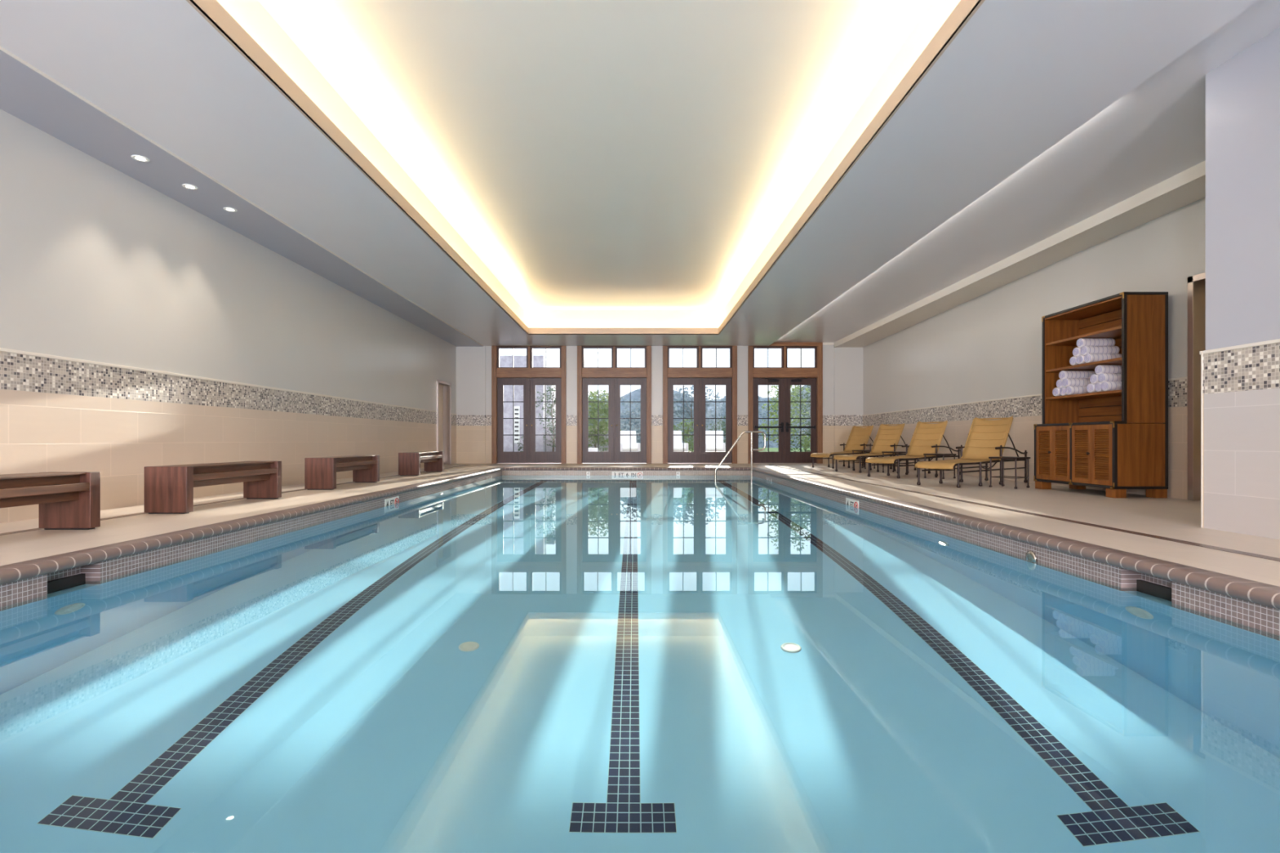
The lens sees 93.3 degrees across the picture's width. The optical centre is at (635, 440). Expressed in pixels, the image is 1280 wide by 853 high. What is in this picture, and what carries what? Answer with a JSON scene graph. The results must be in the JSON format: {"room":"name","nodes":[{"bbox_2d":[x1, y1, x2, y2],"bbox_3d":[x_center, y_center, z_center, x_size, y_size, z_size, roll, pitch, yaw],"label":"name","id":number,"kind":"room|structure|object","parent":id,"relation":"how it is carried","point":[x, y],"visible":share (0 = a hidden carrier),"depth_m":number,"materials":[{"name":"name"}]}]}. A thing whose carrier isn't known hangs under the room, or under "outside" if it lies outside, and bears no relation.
{"room":"indoor swimming pool","nodes":[
{"label":"indoor swimming pool","id":0,"kind":"room"},
{"bbox_2d":[0,108,457,523],"bbox_3d":[-4.994,-1.410,5.650,0.272,4.100,22.300,0,0,0],"label":"wall","id":1,"kind":"structure","parent":0,"point":[139,329],"depth_m":6.27,"materials":[{"name":"paint"}]},
{"bbox_2d":[436,379,451,464],"bbox_3d":[-5.004,-0.445,15.380,0.312,2.170,1.180,0,0,0],"label":"door","id":2,"kind":"structure","parent":1,"relation":"in","point":[443,388],"depth_m":15.88,"materials":[{"name":"wood"}]},
{"bbox_2d":[0,470,502,607],"bbox_3d":[-3.230,1.645,7.175,0.280,1.890,14.210,0,0,0],"label":"wall","id":3,"kind":"structure","parent":0,"point":[12,593],"depth_m":4.09,"materials":[{"name":"tile"}]},
{"bbox_2d":[0,467,502,584],"bbox_3d":[-3.130,0.671,7.175,0.150,0.070,13.650,0,0,0],"label":"trim","id":4,"kind":"structure","parent":3,"relation":"on","point":[13,572],"depth_m":4.05,"materials":[{"name":"tile"}]},
{"bbox_2d":[384,496,399,506],"bbox_3d":[-3.085,0.808,7.670,0.014,0.155,0.433,0,0,0],"label":"depth marker","id":5,"kind":"object","parent":3,"relation":"attached to","point":[392,500],"visible":0.58,"depth_m":7.66,"materials":[{"name":"white tile"}]},
{"bbox_2d":[502,470,751,475],"bbox_3d":[-0.205,1.645,14.140,5.770,1.890,0.280,0,0,0],"label":"wall","id":6,"kind":"structure","parent":0,"point":[504,472],"depth_m":14.00,"materials":[{"name":"tile"}]},
{"bbox_2d":[497,466,755,470],"bbox_3d":[-0.205,0.671,14.040,6.000,0.070,0.150,0,0,0],"label":"trim","id":7,"kind":"structure","parent":6,"relation":"on","point":[504,468],"depth_m":13.97,"materials":[{"name":"tile"}]},
{"bbox_2d":[611,471,643,475],"bbox_3d":[-0.185,0.808,13.995,0.723,0.155,0.014,0,0,0],"label":"depth marker","id":8,"kind":"object","parent":6,"relation":"attached to","point":[612,473],"visible":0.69,"depth_m":14.00,"materials":[{"name":"white tile"}]},
{"bbox_2d":[0,0,1258,346],"bbox_3d":[-0.620,-3.002,5.500,8.520,0.915,22.000,0,0,0],"label":"ceiling","id":9,"kind":"structure","parent":0,"point":[999,83],"depth_m":5.10,"materials":[{"name":"paint"}]},
{"bbox_2d":[130,155,150,161],"bbox_3d":[-4.470,-2.542,5.460,0.132,0.007,0.132,0,0,0],"label":"recessed light","id":10,"kind":"object","parent":9,"relation":"in","point":[138,157],"visible":1,"depth_m":5.46,"materials":[{"name":"white plastic"}]},
{"bbox_2d":[182,183,198,189],"bbox_3d":[-4.470,-2.542,6.070,0.132,0.007,0.132,0,0,0],"label":"recessed light","id":11,"kind":"object","parent":9,"relation":"in","point":[185,185],"visible":1,"depth_m":6.06,"materials":[{"name":"white plastic"}]},
{"bbox_2d":[222,207,237,212],"bbox_3d":[-4.470,-2.542,6.670,0.132,0.007,0.132,0,0,0],"label":"recessed light","id":12,"kind":"object","parent":9,"relation":"in","point":[228,209],"visible":1,"depth_m":6.66,"materials":[{"name":"white plastic"}]},
{"bbox_2d":[216,0,960,328],"bbox_3d":[-0.291,-2.913,5.560,4.992,0.653,18.690,0,0,0],"label":"cove","id":13,"kind":"object","parent":9,"relation":"attached to","point":[594,163],"visible":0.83,"depth_m":5.99,"materials":[{"name":"paint"}]},
{"bbox_2d":[0,475,1279,852],"bbox_3d":[0.478,0.815,11.325,7.605,0.001,22.350,0,0,0],"label":"water","id":14,"kind":"object","parent":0,"point":[503,664],"visible":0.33,"depth_m":1.99,"materials":[{"name":"blue liquid"}]},
{"bbox_2d":[0,463,1279,586],"bbox_3d":[0.860,0.700,5.550,12.080,0.120,22.700,0,0,0],"label":"floor","id":15,"kind":"structure","parent":0,"point":[1168,517],"depth_m":5.30,"materials":[{"name":"tile"}]},
{"bbox_2d":[0,471,100,529],"bbox_3d":[-4.060,0.435,3.678,0.370,0.410,1.405,0,0,0],"label":"bench","id":16,"kind":"object","parent":15,"relation":"on","point":[65,500],"visible":1,"depth_m":4.27,"materials":[{"name":"brown wood"}]},
{"bbox_2d":[143,461,281,514],"bbox_3d":[-4.060,0.435,5.923,0.370,0.410,1.405,0,0,0],"label":"bench","id":17,"kind":"object","parent":15,"relation":"on","point":[167,489],"visible":1,"depth_m":5.42,"materials":[{"name":"brown wood"}]},
{"bbox_2d":[0,464,470,535],"bbox_3d":[-4.290,0.644,5.050,0.080,0.012,21.100,0,0,0],"label":"channel","id":18,"kind":"object","parent":15,"relation":"on","point":[134,514],"visible":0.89,"depth_m":5.28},
{"bbox_2d":[304,455,379,489],"bbox_3d":[-4.060,0.435,8.457,0.370,0.410,1.405,0,0,0],"label":"bench","id":19,"kind":"object","parent":15,"relation":"on","point":[320,473],"visible":1,"depth_m":7.82,"materials":[{"name":"brown wood"}]},
{"bbox_2d":[398,451,444,475],"bbox_3d":[-4.060,0.435,11.523,0.370,0.410,1.405,0,0,0],"label":"bench","id":20,"kind":"object","parent":15,"relation":"on","point":[409,463],"visible":1,"depth_m":10.84,"materials":[{"name":"brown wood"}]},
{"bbox_2d":[809,425,882,468],"bbox_3d":[4.997,0.143,14.243,1.916,0.994,0.625,0,0,-32],"label":"chaise lounge","id":21,"kind":"object","parent":15,"relation":"on","point":[858,439],"visible":0.78,"depth_m":14.36,"materials":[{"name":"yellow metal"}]},
{"bbox_2d":[852,449,875,469],"bbox_3d":[5.136,0.434,13.590,0.360,0.412,0.360,0,0,-32],"label":"side table","id":22,"kind":"object","parent":15,"relation":"on","point":[853,451],"visible":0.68,"depth_m":13.54,"materials":[{"name":"brown metal"}]},
{"bbox_2d":[833,422,916,472],"bbox_3d":[4.957,0.143,12.493,1.916,0.994,0.625,0,0,-32],"label":"chaise lounge","id":23,"kind":"object","parent":15,"relation":"on","point":[887,437],"visible":0.89,"depth_m":12.61,"materials":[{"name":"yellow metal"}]},
{"bbox_2d":[881,451,908,473],"bbox_3d":[5.096,0.434,11.840,0.360,0.412,0.360,0,0,-32],"label":"side table","id":24,"kind":"object","parent":15,"relation":"on","point":[882,452],"visible":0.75,"depth_m":11.78,"materials":[{"name":"brown metal"}]},
{"bbox_2d":[865,420,959,478],"bbox_3d":[4.947,0.143,10.753,1.916,0.994,0.625,0,0,-32],"label":"chaise lounge","id":25,"kind":"object","parent":15,"relation":"on","point":[926,438],"visible":0.8,"depth_m":10.88,"materials":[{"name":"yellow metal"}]},
{"bbox_2d":[923,453,955,479],"bbox_3d":[5.086,0.434,10.100,0.360,0.412,0.360,0,0,-32],"label":"side table","id":26,"kind":"object","parent":15,"relation":"on","point":[932,454],"visible":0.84,"depth_m":10.04,"materials":[{"name":"brown metal"}]},
{"bbox_2d":[915,416,1027,488],"bbox_3d":[4.897,0.143,8.793,1.916,0.994,0.625,0,0,-32],"label":"chaise lounge","id":27,"kind":"object","parent":15,"relation":"on","point":[986,438],"visible":0.99,"depth_m":8.91,"materials":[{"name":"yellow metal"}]},
{"bbox_2d":[988,456,1030,488],"bbox_3d":[5.036,0.434,8.140,0.360,0.412,0.360,0,0,-32],"label":"side table","id":28,"kind":"object","parent":15,"relation":"on","point":[994,457],"visible":1,"depth_m":8.09,"materials":[{"name":"brown metal"}]},
{"bbox_2d":[766,464,1279,561],"bbox_3d":[3.433,0.644,5.050,0.085,0.012,21.100,0,0,0],"label":"channel","id":29,"kind":"object","parent":15,"relation":"on","point":[1260,556],"visible":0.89,"depth_m":4.44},
{"bbox_2d":[1033,291,1168,497],"bbox_3d":[5.550,-0.495,7.315,0.621,2.270,1.344,0,0,0],"label":"tall cabinet","id":30,"kind":"object","parent":15,"relation":"on","point":[1115,441],"visible":0.98,"depth_m":6.82,"materials":[{"name":"brown wood"}]},
{"bbox_2d":[1052,387,1062,395],"bbox_3d":[5.594,-0.619,7.770,0.404,0.114,0.115,0,0,0],"label":"rolled towel","id":31,"kind":"object","parent":30,"relation":"on","point":[1055,392],"visible":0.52,"depth_m":7.74,"materials":[{"name":"white fabric"}]},
{"bbox_2d":[1059,386,1067,395],"bbox_3d":[5.603,-0.619,7.654,0.404,0.114,0.115,0,0,0],"label":"rolled towel","id":32,"kind":"object","parent":30,"relation":"on","point":[1062,391],"visible":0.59,"depth_m":7.64,"materials":[{"name":"white fabric"}]},
{"bbox_2d":[1056,379,1063,387],"bbox_3d":[5.602,-0.720,7.712,0.404,0.114,0.115,0,0,0],"label":"rolled towel","id":33,"kind":"object","parent":32,"relation":"on","point":[1059,383],"visible":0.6,"depth_m":7.70,"materials":[{"name":"white fabric"}]},
{"bbox_2d":[1069,355,1078,365],"bbox_3d":[5.600,-0.979,7.470,0.404,0.114,0.115,0,0,0],"label":"rolled towel","id":34,"kind":"object","parent":30,"relation":"on","point":[1073,362],"visible":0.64,"depth_m":7.46,"materials":[{"name":"white fabric"}]},
{"bbox_2d":[1065,386,1088,395],"bbox_3d":[5.594,-0.619,7.537,0.404,0.114,0.115,0,0,0],"label":"rolled towel","id":35,"kind":"object","parent":30,"relation":"on","point":[1069,390],"visible":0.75,"depth_m":7.49,"materials":[{"name":"white fabric"}]},
{"bbox_2d":[1062,377,1092,386],"bbox_3d":[5.595,-0.720,7.595,0.404,0.114,0.115,0,0,0],"label":"rolled towel","id":36,"kind":"object","parent":35,"relation":"on","point":[1066,382],"visible":0.81,"depth_m":7.55,"materials":[{"name":"white fabric"}]},
{"bbox_2d":[1058,370,1096,379],"bbox_3d":[5.595,-0.822,7.654,0.404,0.114,0.115,0,0,0],"label":"rolled towel","id":37,"kind":"object","parent":36,"relation":"on","point":[1063,375],"visible":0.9,"depth_m":7.61,"materials":[{"name":"white fabric"}]},
{"bbox_2d":[1075,355,1086,364],"bbox_3d":[5.596,-0.979,7.354,0.404,0.114,0.115,0,0,0],"label":"rolled towel","id":38,"kind":"object","parent":30,"relation":"on","point":[1080,359],"visible":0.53,"depth_m":7.33,"materials":[{"name":"white fabric"}]},
{"bbox_2d":[1072,346,1082,356],"bbox_3d":[5.595,-1.080,7.412,0.404,0.114,0.115,0,0,0],"label":"rolled towel","id":39,"kind":"object","parent":38,"relation":"on","point":[1076,352],"visible":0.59,"depth_m":7.39,"materials":[{"name":"white fabric"}]},
{"bbox_2d":[1045,325,1121,346],"bbox_3d":[5.612,-1.255,7.315,0.434,0.030,1.268,0,0,0],"label":"shelf","id":40,"kind":"object","parent":30,"relation":"attached to","point":[1115,333],"depth_m":7.29,"materials":[{"name":"brown wood"}]},
{"bbox_2d":[1045,357,1121,372],"bbox_3d":[5.612,-0.905,7.315,0.434,0.030,1.268,0,0,0],"label":"shelf","id":41,"kind":"object","parent":30,"relation":"attached to","point":[1090,366],"depth_m":7.36,"materials":[{"name":"brown wood"}]},
{"bbox_2d":[1045,389,1121,399],"bbox_3d":[5.612,-0.545,7.315,0.434,0.030,1.268,0,0,0],"label":"shelf","id":42,"kind":"object","parent":30,"relation":"attached to","point":[1113,394],"depth_m":7.43,"materials":[{"name":"brown wood"}]},
{"bbox_2d":[1086,383,1097,392],"bbox_3d":[5.602,-0.619,7.190,0.404,0.114,0.115,0,0,0],"label":"rolled towel","id":43,"kind":"object","parent":30,"relation":"on","point":[1091,387],"visible":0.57,"depth_m":7.17,"materials":[{"name":"white fabric"}]},
{"bbox_2d":[1094,382,1104,391],"bbox_3d":[5.610,-0.619,7.074,0.404,0.114,0.115,0,0,0],"label":"rolled towel","id":44,"kind":"object","parent":30,"relation":"on","point":[1098,386],"visible":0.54,"depth_m":7.06,"materials":[{"name":"white fabric"}]},
{"bbox_2d":[1089,373,1099,383],"bbox_3d":[5.598,-0.720,7.132,0.404,0.114,0.115,0,0,0],"label":"rolled towel","id":45,"kind":"object","parent":44,"relation":"on","point":[1094,378],"visible":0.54,"depth_m":7.12,"materials":[{"name":"white fabric"}]},
{"bbox_2d":[1084,353,1121,363],"bbox_3d":[5.606,-0.979,7.237,0.404,0.114,0.115,0,0,0],"label":"rolled towel","id":46,"kind":"object","parent":30,"relation":"on","point":[1089,357],"visible":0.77,"depth_m":7.19,"materials":[{"name":"white fabric"}]},
{"bbox_2d":[1080,346,1119,355],"bbox_3d":[5.604,-1.080,7.295,0.404,0.114,0.115,0,0,0],"label":"rolled towel","id":47,"kind":"object","parent":46,"relation":"on","point":[1084,350],"visible":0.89,"depth_m":7.25,"materials":[{"name":"white fabric"}]},
{"bbox_2d":[1076,337,1115,347],"bbox_3d":[5.601,-1.182,7.354,0.404,0.114,0.115,0,0,0],"label":"rolled towel","id":48,"kind":"object","parent":47,"relation":"on","point":[1081,342],"visible":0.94,"depth_m":7.31,"materials":[{"name":"white fabric"}]},
{"bbox_2d":[1101,381,1121,391],"bbox_3d":[5.596,-0.619,6.957,0.404,0.114,0.115,0,0,0],"label":"rolled towel","id":49,"kind":"object","parent":30,"relation":"on","point":[1106,385],"visible":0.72,"depth_m":6.91,"materials":[{"name":"white fabric"}]},
{"bbox_2d":[1097,373,1121,382],"bbox_3d":[5.606,-0.720,7.015,0.404,0.114,0.115,0,0,0],"label":"rolled towel","id":50,"kind":"object","parent":49,"relation":"on","point":[1102,377],"visible":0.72,"depth_m":6.97,"materials":[{"name":"white fabric"}]},
{"bbox_2d":[1094,364,1121,374],"bbox_3d":[5.612,-0.822,7.074,0.404,0.114,0.115,0,0,0],"label":"rolled towel","id":51,"kind":"object","parent":50,"relation":"on","point":[1099,369],"visible":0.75,"depth_m":7.03,"materials":[{"name":"white fabric"}]},
{"bbox_2d":[456,345,862,463],"bbox_3d":[0.685,-1.410,16.622,11.630,4.100,0.355,0,0,0],"label":"wall","id":52,"kind":"structure","parent":0,"point":[842,366],"depth_m":16.49,"materials":[{"name":"paint"}]},
{"bbox_2d":[0,45,483,346],"bbox_3d":[-4.137,-2.556,5.495,0.006,0.022,21.990,0,0,0],"label":"trim","id":53,"kind":"structure","parent":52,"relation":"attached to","point":[2,48],"depth_m":5.41,"materials":[{"name":"paint"}]},
{"bbox_2d":[491,345,566,463],"bbox_3d":[-2.900,-1.010,16.555,2.024,3.300,0.230,0,0,0],"label":"door","id":54,"kind":"structure","parent":52,"relation":"in","point":[529,376],"depth_m":16.55,"materials":[{"name":"brown wood"}]},
{"bbox_2d":[577,345,651,463],"bbox_3d":[-0.575,-1.010,16.555,2.024,3.300,0.230,0,0,0],"label":"door","id":55,"kind":"structure","parent":52,"relation":"in","point":[614,376],"depth_m":16.55,"materials":[{"name":"brown wood"}]},
{"bbox_2d":[662,345,737,463],"bbox_3d":[1.760,-1.010,16.555,2.024,3.300,0.230,0,0,0],"label":"door","id":56,"kind":"structure","parent":52,"relation":"in","point":[699,376],"depth_m":16.54,"materials":[{"name":"brown wood"}]},
{"bbox_2d":[747,342,822,463],"bbox_3d":[4.085,-1.010,16.551,2.024,3.300,0.238,0,0,0],"label":"door","id":57,"kind":"structure","parent":52,"relation":"in","point":[784,376],"depth_m":16.54,"materials":[{"name":"brown wood"}]},
{"bbox_2d":[822,342,834,345],"bbox_3d":[4.530,-2.627,16.485,1.780,0.065,0.030,0,0,0],"label":"trim","id":58,"kind":"structure","parent":52,"relation":"attached to","point":[824,343],"depth_m":16.47,"materials":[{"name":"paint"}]},
{"bbox_2d":[752,471,1279,635],"bbox_3d":[2.820,1.645,7.175,0.280,1.890,14.210,0,0,0],"label":"wall","id":59,"kind":"structure","parent":0,"point":[1258,616],"depth_m":3.50,"materials":[{"name":"tile"}]},
{"bbox_2d":[845,497,858,507],"bbox_3d":[2.675,0.808,7.470,0.014,0.155,0.433,0,0,0],"label":"depth marker","id":60,"kind":"object","parent":59,"relation":"attached to","point":[851,502],"visible":0.59,"depth_m":7.45,"materials":[{"name":"white tile"}]},
{"bbox_2d":[750,467,1279,609],"bbox_3d":[2.720,0.671,7.175,0.150,0.070,13.650,0,0,0],"label":"trim","id":61,"kind":"structure","parent":59,"relation":"on","point":[1259,593],"depth_m":3.49,"materials":[{"name":"tile"}]},
{"bbox_2d":[1025,551,1036,562],"bbox_3d":[2.671,0.798,4.080,0.018,0.100,0.100,0,0,0],"label":"wall return","id":62,"kind":"object","parent":59,"relation":"attached to","point":[1030,555],"visible":0.76,"depth_m":4.07,"materials":[{"name":"metal"}]},
{"bbox_2d":[834,160,1205,346],"bbox_3d":[5.960,-2.592,10.300,1.080,0.135,12.400,0,0,0],"label":"ceiling","id":63,"kind":"structure","parent":0,"point":[1187,187],"depth_m":8.04,"materials":[{"name":"paint"}]},
{"bbox_2d":[774,0,1279,342],"bbox_3d":[5.120,-2.685,5.500,2.960,0.050,22.000,0,0,0],"label":"ceiling","id":64,"kind":"structure","parent":0,"point":[1155,132],"depth_m":6.26,"materials":[{"name":"paint"}]},
{"bbox_2d":[862,196,1205,499],"bbox_3d":[6.144,-1.410,10.400,0.272,4.100,12.812,0,0,2],"label":"wall","id":65,"kind":"structure","parent":0,"point":[980,357],"depth_m":9.50,"materials":[{"name":"paint"}]},
{"bbox_2d":[1187,271,1205,500],"bbox_3d":[6.029,-0.565,5.860,0.312,2.410,1.220,0,0,0],"label":"door","id":66,"kind":"structure","parent":65,"relation":"in","point":[1196,283],"depth_m":6.38,"materials":[{"name":"wood"}]},
{"bbox_2d":[1200,26,1279,539],"bbox_3d":[5.164,-1.410,-0.539,2.072,4.100,9.922,0,0,0],"label":"wall pillar","id":67,"kind":"structure","parent":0,"point":[1240,361],"depth_m":4.12,"materials":[{"name":"paint"}]},
{"bbox_3d":[-0.205,2.160,7.175,5.970,0.530,13.850,0,0,0],"label":"floor","id":68,"kind":"structure","parent":0,"visible":0},
{"bbox_2d":[714,431,765,477],"bbox_3d":[2.259,0.863,13.100,1.144,2.118,0.094,0,0,0],"label":"pool handrail","id":69,"kind":"object","parent":68,"relation":"on","point":[744,432],"visible":0.62,"depth_m":13.08,"materials":[{"name":"metal"}]},
{"label":"outside","id":70,"kind":"structure","parent":0,"visible":0},
{"bbox_2d":[640,448,810,451],"bbox_3d":[5.000,0.705,53.400,90.000,0.070,73.200,0,0,0],"label":"ground","id":71,"kind":"structure","parent":70,"point":[766,449],"depth_m":39.94,"materials":[{"name":"green plant"}]},
{"bbox_2d":[499,355,544,451],"bbox_3d":[-7.675,-1.170,22.175,8.650,3.820,0.350,0,0,0],"label":"wall","id":72,"kind":"structure","parent":71,"relation":"on","point":[505,361],"depth_m":22.00,"materials":[{"name":"stone"}]},
{"bbox_2d":[514,406,519,443],"bbox_3d":[-4.320,-0.560,21.968,0.220,1.340,0.065,0,0,0],"label":"louvres","id":73,"kind":"object","parent":72,"relation":"attached to","point":[517,409],"visible":0.84,"depth_m":21.97,"materials":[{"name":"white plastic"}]},
{"bbox_2d":[544,385,555,451],"bbox_3d":[-6.800,-1.495,33.475,5.400,4.330,5.650,0,0,0],"label":"building","id":74,"kind":"structure","parent":71,"relation":"on","point":[547,386],"depth_m":31.00,"materials":[{"name":"stone"}]},
{"bbox_2d":[546,426,608,451],"bbox_3d":[-2.125,0.115,22.750,2.450,1.250,0.300,0,0,0],"label":"wall","id":75,"kind":"structure","parent":71,"relation":"on","point":[548,448],"depth_m":22.60,"materials":[{"name":"stone"}]},
{"bbox_2d":[588,391,630,431],"bbox_3d":[-2.162,-0.980,31.885,3.857,3.305,4.761,0,0,0],"label":"tree","id":76,"kind":"object","parent":71,"relation":"on","point":[604,395],"visible":0.06,"depth_m":31.72,"materials":[{"name":"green plant"}]},
{"bbox_2d":[620,400,640,451],"bbox_3d":[0.202,-0.434,23.259,2.457,2.089,2.493,0,0,0],"label":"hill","id":77,"kind":"structure","parent":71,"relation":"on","point":[627,426],"depth_m":23.21,"materials":[{"name":"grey plant"}]},
{"bbox_2d":[606,398,680,444],"bbox_3d":[0.582,-1.019,37.835,5.233,3.383,4.999,0,0,0],"label":"tree","id":78,"kind":"object","parent":71,"relation":"on","point":[632,400],"visible":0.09,"depth_m":37.31,"materials":[{"name":"green plant"}]},
{"bbox_2d":[673,418,693,451],"bbox_3d":[1.936,-0.067,22.043,1.383,1.478,1.221,0,0,0],"label":"leafy bush","id":79,"kind":"object","parent":71,"relation":"on","point":[686,431],"visible":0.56,"depth_m":21.91,"materials":[{"name":"green plant"}]},
{"bbox_2d":[673,385,725,451],"bbox_3d":[3.226,-1.139,32.240,4.399,3.623,4.465,0,0,0],"label":"tree","id":80,"kind":"object","parent":71,"relation":"on","point":[686,407],"visible":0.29,"depth_m":32.16,"materials":[{"name":"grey plant"}]},
{"bbox_2d":[706,416,725,444],"bbox_3d":[3.737,-0.195,23.430,2.043,1.681,2.546,0,0,0],"label":"leafy bush","id":81,"kind":"object","parent":71,"relation":"on","point":[723,429],"visible":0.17,"depth_m":23.49,"materials":[{"name":"green plant"}]},
{"bbox_2d":[705,395,772,443],"bbox_3d":[6.443,-1.139,38.059,5.480,3.622,5.274,0,0,0],"label":"tree","id":82,"kind":"object","parent":71,"relation":"on","point":[717,399],"visible":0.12,"depth_m":38.02,"materials":[{"name":"green plant"}]},
{"bbox_2d":[758,387,810,450],"bbox_3d":[8.928,-1.057,31.412,5.131,3.459,4.076,0,0,0],"label":"tree","id":83,"kind":"object","parent":71,"relation":"on","point":[803,396],"visible":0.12,"depth_m":31.11,"materials":[{"name":"green plant"}]},
{"bbox_2d":[768,385,810,451],"bbox_3d":[6.939,-0.825,23.452,3.864,2.878,3.319,0,0,-40],"label":"leafy bush","id":84,"kind":"object","parent":71,"relation":"on","point":[807,393],"visible":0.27,"depth_m":23.41,"materials":[{"name":"green plant"}]},
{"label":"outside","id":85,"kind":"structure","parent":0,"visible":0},
{"bbox_3d":[0.500,0.700,19.200,19.000,0.080,4.800,0,0,0],"label":"terrace","id":86,"kind":"object","parent":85,"visible":0},
{"bbox_2d":[516,435,523,451],"bbox_3d":[-3.902,0.298,21.265,0.587,0.955,0.603,0,0,0],"label":"leafy bush","id":87,"kind":"object","parent":86,"relation":"on","point":[521,447],"visible":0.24,"depth_m":21.28,"materials":[{"name":"green plant"}]},
{"bbox_2d":[535,385,555,451],"bbox_3d":[-2.897,-0.699,21.292,1.260,2.743,1.354,0,0,17],"label":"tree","id":88,"kind":"object","parent":86,"relation":"on","point":[551,407],"visible":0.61,"depth_m":21.19,"materials":[{"name":"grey plant"}]},
{"bbox_2d":[588,448,597,451],"bbox_3d":[-1.420,0.455,19.600,0.480,0.410,0.480,0,0,0],"label":"pouf","id":89,"kind":"object","parent":86,"relation":"on","point":[589,449],"visible":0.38,"depth_m":19.39,"materials":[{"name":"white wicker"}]},
{"bbox_2d":[588,390,621,451],"bbox_3d":[-1.225,-0.553,21.355,1.967,2.450,1.599,0,0,-43],"label":"climbing shrub","id":90,"kind":"object","parent":86,"relation":"on","point":[603,426],"visible":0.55,"depth_m":21.05,"materials":[{"name":"green plant"}]},
{"bbox_2d":[620,431,639,451],"bbox_3d":[-0.227,0.173,20.245,0.680,0.973,0.772,0,0,-9],"label":"armchair","id":91,"kind":"object","parent":86,"relation":"on","point":[624,440],"visible":0.61,"depth_m":20.46,"materials":[{"name":"white fabric"}]},
{"bbox_2d":[622,447,638,450],"bbox_3d":[-0.211,0.300,20.141,0.540,0.120,0.560,0,0,-9],"label":"seat cushion","id":92,"kind":"object","parent":91,"relation":"on","point":[623,448],"depth_m":19.87,"materials":[{"name":"white fabric"}]},
{"bbox_2d":[673,431,688,451],"bbox_3d":[1.331,0.173,20.045,0.680,0.973,0.772,0,0,-11],"label":"armchair","id":93,"kind":"object","parent":86,"relation":"on","point":[677,442],"visible":0.38,"depth_m":20.27,"materials":[{"name":"white fabric"}]},
{"bbox_2d":[673,447,686,451],"bbox_3d":[1.352,0.300,19.941,0.540,0.120,0.560,0,0,-11],"label":"seat cushion","id":94,"kind":"object","parent":93,"relation":"on","point":[675,449],"depth_m":19.68,"materials":[{"name":"white fabric"}]},
{"bbox_2d":[705,431,725,451],"bbox_3d":[2.625,0.173,20.046,0.680,0.973,0.772,0,0,6],"label":"armchair","id":95,"kind":"object","parent":86,"relation":"on","point":[709,440],"visible":0.72,"depth_m":20.26,"materials":[{"name":"white fabric"}]},
{"bbox_2d":[706,447,723,451],"bbox_3d":[2.614,0.300,19.940,0.540,0.120,0.560,0,0,6],"label":"seat cushion","id":96,"kind":"object","parent":95,"relation":"on","point":[708,449],"depth_m":19.67,"materials":[{"name":"white fabric"}]},
{"bbox_2d":[758,385,810,443],"bbox_3d":[5.093,-0.757,20.427,1.986,2.858,2.326,0,0,32],"label":"young tree","id":97,"kind":"object","parent":86,"relation":"on","point":[771,414],"visible":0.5,"depth_m":20.40,"materials":[{"name":"green plant"}]},
{"bbox_2d":[796,435,810,451],"bbox_3d":[6.378,0.236,20.399,1.787,1.005,1.675,0,0,0],"label":"leafy bush","id":98,"kind":"object","parent":86,"relation":"on","point":[803,445],"visible":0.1,"depth_m":20.42,"materials":[{"name":"green plant"}]},
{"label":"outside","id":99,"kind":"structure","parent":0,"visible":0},
{"bbox_2d":[594,385,810,448],"bbox_3d":[10.000,-2.804,58.000,80.000,7.088,12.000,0,0,0],"label":"hills","id":100,"kind":"structure","parent":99,"point":[636,394],"depth_m":53.75,"materials":[{"name":"green plant"}]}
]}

